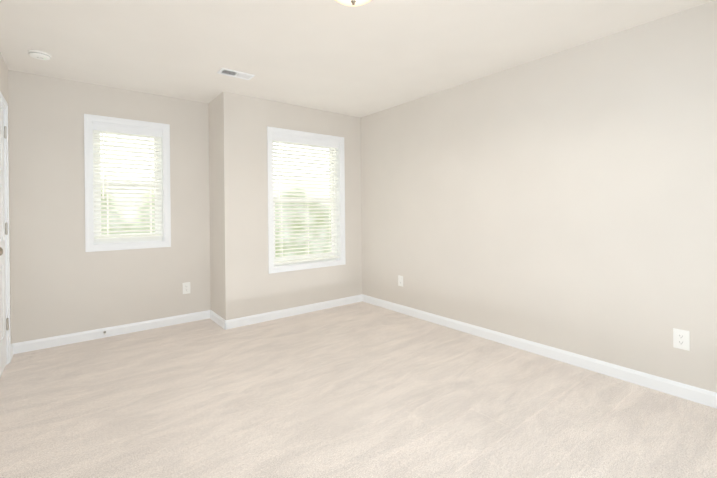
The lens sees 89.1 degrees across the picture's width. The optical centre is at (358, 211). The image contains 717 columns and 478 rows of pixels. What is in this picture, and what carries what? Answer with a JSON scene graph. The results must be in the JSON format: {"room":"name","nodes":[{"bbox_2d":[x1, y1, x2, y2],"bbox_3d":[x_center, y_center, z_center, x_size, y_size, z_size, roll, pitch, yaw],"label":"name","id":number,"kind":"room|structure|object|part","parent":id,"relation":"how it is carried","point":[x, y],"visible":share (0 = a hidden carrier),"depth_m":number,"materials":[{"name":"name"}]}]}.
{"room":"empty bedroom","nodes":[
{"label":"empty bedroom","id":0,"kind":"room"},
{"bbox_2d":[0,52,10,323],"bbox_3d":[-1.260,-0.006,0.796,0.160,2.440,5.800,-1,0,-38],"label":"wall","id":1,"kind":"structure","parent":0,"point":[4,80],"depth_m":3.03,"materials":[{"name":"beige paint"}]},
{"bbox_2d":[0,106,8,376],"bbox_3d":[-2.562,0.202,2.563,0.050,2.017,0.862,-1,0,-38],"label":"door leaf","id":2,"kind":"structure","parent":1,"relation":"in","point":[3,339],"depth_m":2.83,"materials":[{"name":"white paint"}]},
{"bbox_2d":[0,124,2,340],"bbox_3d":[-2.566,0.142,2.555,0.033,1.621,0.588,-1,0,-38],"label":"panel","id":3,"kind":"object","parent":2,"relation":"attached to","point":[1,302],"depth_m":2.74,"materials":[{"name":"white paint"}]},
{"bbox_3d":[-2.823,0.135,2.898,0.045,1.631,0.012,-1,0,-38],"label":"door hinges","id":4,"kind":"part","parent":2,"relation":"part of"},
{"bbox_2d":[0,92,10,364],"bbox_3d":[-2.606,0.174,2.523,0.176,2.098,0.992,-1,0,-38],"label":"door frame","id":5,"kind":"structure","parent":1,"relation":"attached to","point":[3,103],"depth_m":2.92,"materials":[{"name":"white wood"}]},
{"bbox_2d":[11,344,13,358],"bbox_3d":[-2.910,1.180,3.051,0.014,0.090,0.205,-1,0,-38],"label":"baseboard","id":6,"kind":"structure","parent":1,"relation":"attached to","point":[12,351],"depth_m":3.07,"materials":[{"name":"white wood"}]},
{"bbox_2d":[8,70,210,343],"bbox_3d":[-2.455,0.000,3.648,1.810,2.440,0.160,-1,0,-38],"label":"wall","id":7,"kind":"structure","parent":0,"point":[63,282],"depth_m":3.42,"materials":[{"name":"beige paint"}]},
{"bbox_2d":[13,310,209,353],"bbox_3d":[-2.327,1.173,3.632,1.650,0.090,0.014,-1,0,-38],"label":"baseboard","id":8,"kind":"structure","parent":7,"relation":"attached to","point":[38,344],"depth_m":3.53,"materials":[{"name":"white wood"}]},
{"bbox_2d":[84,114,170,251],"bbox_3d":[-2.338,-0.271,3.715,0.730,1.305,0.153,-1,0,-38],"label":"window","id":9,"kind":"structure","parent":7,"relation":"in","point":[89,245],"depth_m":3.61,"materials":[{"name":"white wood"}]},
{"bbox_2d":[92,124,161,243],"bbox_3d":[-2.377,-0.271,3.764,0.626,1.201,0.073,-1,0,-38],"label":"window unit","id":10,"kind":"structure","parent":9,"relation":"attached to","point":[125,240],"depth_m":3.71,"materials":[{"name":"white plastic"}]},
{"bbox_3d":[-2.386,-0.542,3.772,0.538,0.568,0.024,-1,0,-38],"label":"left window sash","id":11,"kind":"part","parent":10,"relation":"part of","materials":[{"name":"white plastic"}]},
{"bbox_3d":[-2.363,-0.016,3.750,0.538,0.580,0.024,-1,0,-38],"label":"left window sash","id":12,"kind":"part","parent":10,"relation":"part of","materials":[{"name":"white plastic"}]},
{"bbox_3d":[-2.387,-0.546,3.772,0.478,0.500,0.006,-1,0,-38],"label":"glass","id":13,"kind":"part","parent":9,"relation":"part of","materials":[{"name":"clear glass"}]},
{"bbox_2d":[92,121,163,244],"bbox_3d":[-2.328,-0.271,3.702,0.626,1.201,0.084,-1,0,-38],"label":"liner","id":14,"kind":"object","parent":9,"relation":"attached to","point":[162,162],"visible":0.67,"depth_m":3.85,"materials":[{"name":"white"}]},
{"bbox_2d":[93,122,162,239],"bbox_3d":[-2.325,-0.292,3.698,0.592,1.132,0.071,-1,0,-38],"label":"window blind","id":15,"kind":"object","parent":9,"relation":"attached to","point":[112,129],"visible":0.98,"depth_m":3.69,"materials":[{"name":"white plastic"}]},
{"bbox_3d":[-2.363,-0.012,3.750,0.478,0.488,0.006,-1,0,-38],"label":"glass","id":16,"kind":"part","parent":9,"relation":"part of","materials":[{"name":"clear glass"}]},
{"bbox_2d":[183,282,189,293],"bbox_3d":[-1.882,0.839,3.987,0.079,0.124,0.007,-1,0,-38],"label":"electrical outlet","id":17,"kind":"object","parent":7,"relation":"attached to","point":[186,287],"visible":1,"depth_m":3.98,"materials":[{"name":"white plastic"}]},
{"bbox_2d":[209,95,220,316],"bbox_3d":[-1.569,-0.010,4.116,0.160,2.440,0.520,-1,0,-38],"label":"wall","id":18,"kind":"structure","parent":0,"point":[214,196],"depth_m":4.00,"materials":[{"name":"beige paint"}]},
{"bbox_2d":[210,310,225,328],"bbox_3d":[-1.523,1.165,3.933,0.014,0.090,0.534,-1,0,-38],"label":"baseboard","id":19,"kind":"structure","parent":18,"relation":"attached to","point":[217,319],"depth_m":3.90,"materials":[{"name":"white wood"}]},
{"bbox_2d":[219,91,361,319],"bbox_3d":[-0.652,-0.019,4.405,1.960,2.440,0.160,-1,0,-38],"label":"wall","id":20,"kind":"structure","parent":0,"point":[250,284],"depth_m":3.98,"materials":[{"name":"beige paint"}]},
{"bbox_2d":[224,294,361,329],"bbox_3d":[-0.655,1.156,4.285,1.814,0.090,0.014,-1,0,-38],"label":"baseboard","id":21,"kind":"structure","parent":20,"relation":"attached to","point":[254,319],"depth_m":4.17,"materials":[{"name":"white wood"}]},
{"bbox_2d":[267,126,345,273],"bbox_3d":[-0.630,-0.129,4.396,1.045,1.625,0.153,-1,0,-38],"label":"window","id":22,"kind":"structure","parent":20,"relation":"attached to","point":[270,161],"depth_m":4.27,"materials":[{"name":"white wood"}]},
{"bbox_3d":[-0.679,-0.484,4.454,0.793,0.660,0.006,-1,0,-38],"label":"glass","id":23,"kind":"part","parent":22,"relation":"part of","materials":[{"name":"clear glass"}]},
{"bbox_3d":[-0.654,0.210,4.431,0.793,0.648,0.006,-1,0,-38],"label":"glass","id":24,"kind":"part","parent":22,"relation":"part of","materials":[{"name":"clear glass"}]},
{"bbox_2d":[273,149,336,265],"bbox_3d":[-0.669,-0.129,4.445,0.941,1.521,0.073,-1,0,-38],"label":"window","id":25,"kind":"structure","parent":22,"relation":"attached to","point":[335,240],"depth_m":4.56,"materials":[{"name":"white plastic"}]},
{"bbox_3d":[-0.679,-0.480,4.454,0.853,0.728,0.024,-1,0,-38],"label":"right window sash","id":26,"kind":"part","parent":25,"relation":"part of","materials":[{"name":"white plastic"}]},
{"bbox_3d":[-0.654,0.206,4.431,0.853,0.740,0.024,-1,0,-38],"label":"right window sash","id":27,"kind":"part","parent":25,"relation":"part of","materials":[{"name":"white plastic"}]},
{"bbox_2d":[272,134,338,264],"bbox_3d":[-0.617,-0.140,4.379,0.907,1.472,0.071,-1,0,-38],"label":"window blind","id":28,"kind":"object","parent":22,"relation":"attached to","point":[299,141],"visible":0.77,"depth_m":4.36,"materials":[{"name":"white plastic"}]},
{"bbox_2d":[272,133,340,267],"bbox_3d":[-0.620,-0.129,4.383,0.941,1.521,0.084,-1,0,-38],"label":"liner","id":29,"kind":"object","parent":22,"relation":"attached to","point":[338,206],"visible":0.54,"depth_m":4.64,"materials":[{"name":"white wood"}]},
{"bbox_2d":[0,0,714,117],"bbox_3d":[0.096,-1.302,1.972,3.770,0.120,5.960,-1,0,-38],"label":"ceiling","id":30,"kind":"structure","parent":0,"point":[368,58],"depth_m":2.65,"materials":[{"name":"white paint"}]},
{"bbox_2d":[28,50,50,59],"bbox_3d":[-2.463,-1.202,2.815,0.136,0.032,0.136,-1,0,-38],"label":"smoke detector","id":31,"kind":"object","parent":30,"relation":"attached to","point":[39,55],"visible":1,"depth_m":2.79,"materials":[{"name":"white plastic"}]},
{"bbox_2d":[217,68,254,79],"bbox_3d":[-1.095,-1.227,3.261,0.290,0.010,0.138,-1,0,-38],"label":"ceiling vent","id":32,"kind":"object","parent":30,"relation":"in","point":[233,73],"visible":1,"depth_m":3.25,"materials":[{"name":"white metal"}]},
{"bbox_2d":[335,0,370,6],"bbox_3d":[-0.027,-1.145,1.853,0.320,0.190,0.320,-1,0,-38],"label":"flush-mount light fixture","id":33,"kind":"object","parent":30,"relation":"attached to","point":[353,3],"visible":1,"depth_m":1.88,"materials":[{"name":"white glass"}]},
{"bbox_2d":[0,301,716,477],"bbox_3d":[0.121,1.258,1.978,3.770,0.120,5.960,-1,0,-38],"label":"floor","id":34,"kind":"structure","parent":0,"point":[362,389],"depth_m":2.20,"materials":[{"name":"carpet"}]},
{"bbox_2d":[361,0,716,392],"bbox_3d":[1.737,-0.039,2.824,0.160,2.440,5.280,-1,0,-38],"label":"wall","id":35,"kind":"structure","parent":0,"point":[565,200],"depth_m":2.81,"materials":[{"name":"beige paint"}]},
{"bbox_2d":[398,275,402,286],"bbox_3d":[0.494,0.817,4.280,0.007,0.124,0.079,-1,0,-38],"label":"electrical outlet","id":36,"kind":"object","parent":35,"relation":"attached to","point":[400,280],"visible":1,"depth_m":4.28,"materials":[{"name":"white plastic"}]},
{"bbox_2d":[362,294,716,408],"bbox_3d":[1.631,1.137,2.835,0.014,0.090,5.120,-1,0,-38],"label":"baseboard","id":37,"kind":"structure","parent":35,"relation":"attached to","point":[686,391],"depth_m":2.81,"materials":[{"name":"white wood"}]},
{"bbox_2d":[673,328,689,350],"bbox_3d":[2.046,0.811,2.308,0.007,0.124,0.079,-1,0,-38],"label":"electrical outlet","id":38,"kind":"object","parent":35,"relation":"attached to","point":[681,339],"visible":1,"depth_m":2.31,"materials":[{"name":"white plastic"}]},
{"bbox_2d":[678,334,684,344],"bbox_3d":[2.044,0.811,2.307,0.002,0.068,0.034,-1,0,-38],"label":"receptacle","id":39,"kind":"object","parent":38,"relation":"attached to","point":[681,337],"depth_m":2.30,"materials":[{"name":"white plastic"}]},
{"label":"outside","id":40,"kind":"structure","parent":0,"visible":0},
{"bbox_2d":[100,134,330,256],"bbox_3d":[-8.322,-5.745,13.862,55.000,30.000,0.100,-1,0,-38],"label":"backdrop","id":41,"kind":"structure","parent":40,"point":[276,233],"depth_m":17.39,"materials":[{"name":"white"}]}
]}

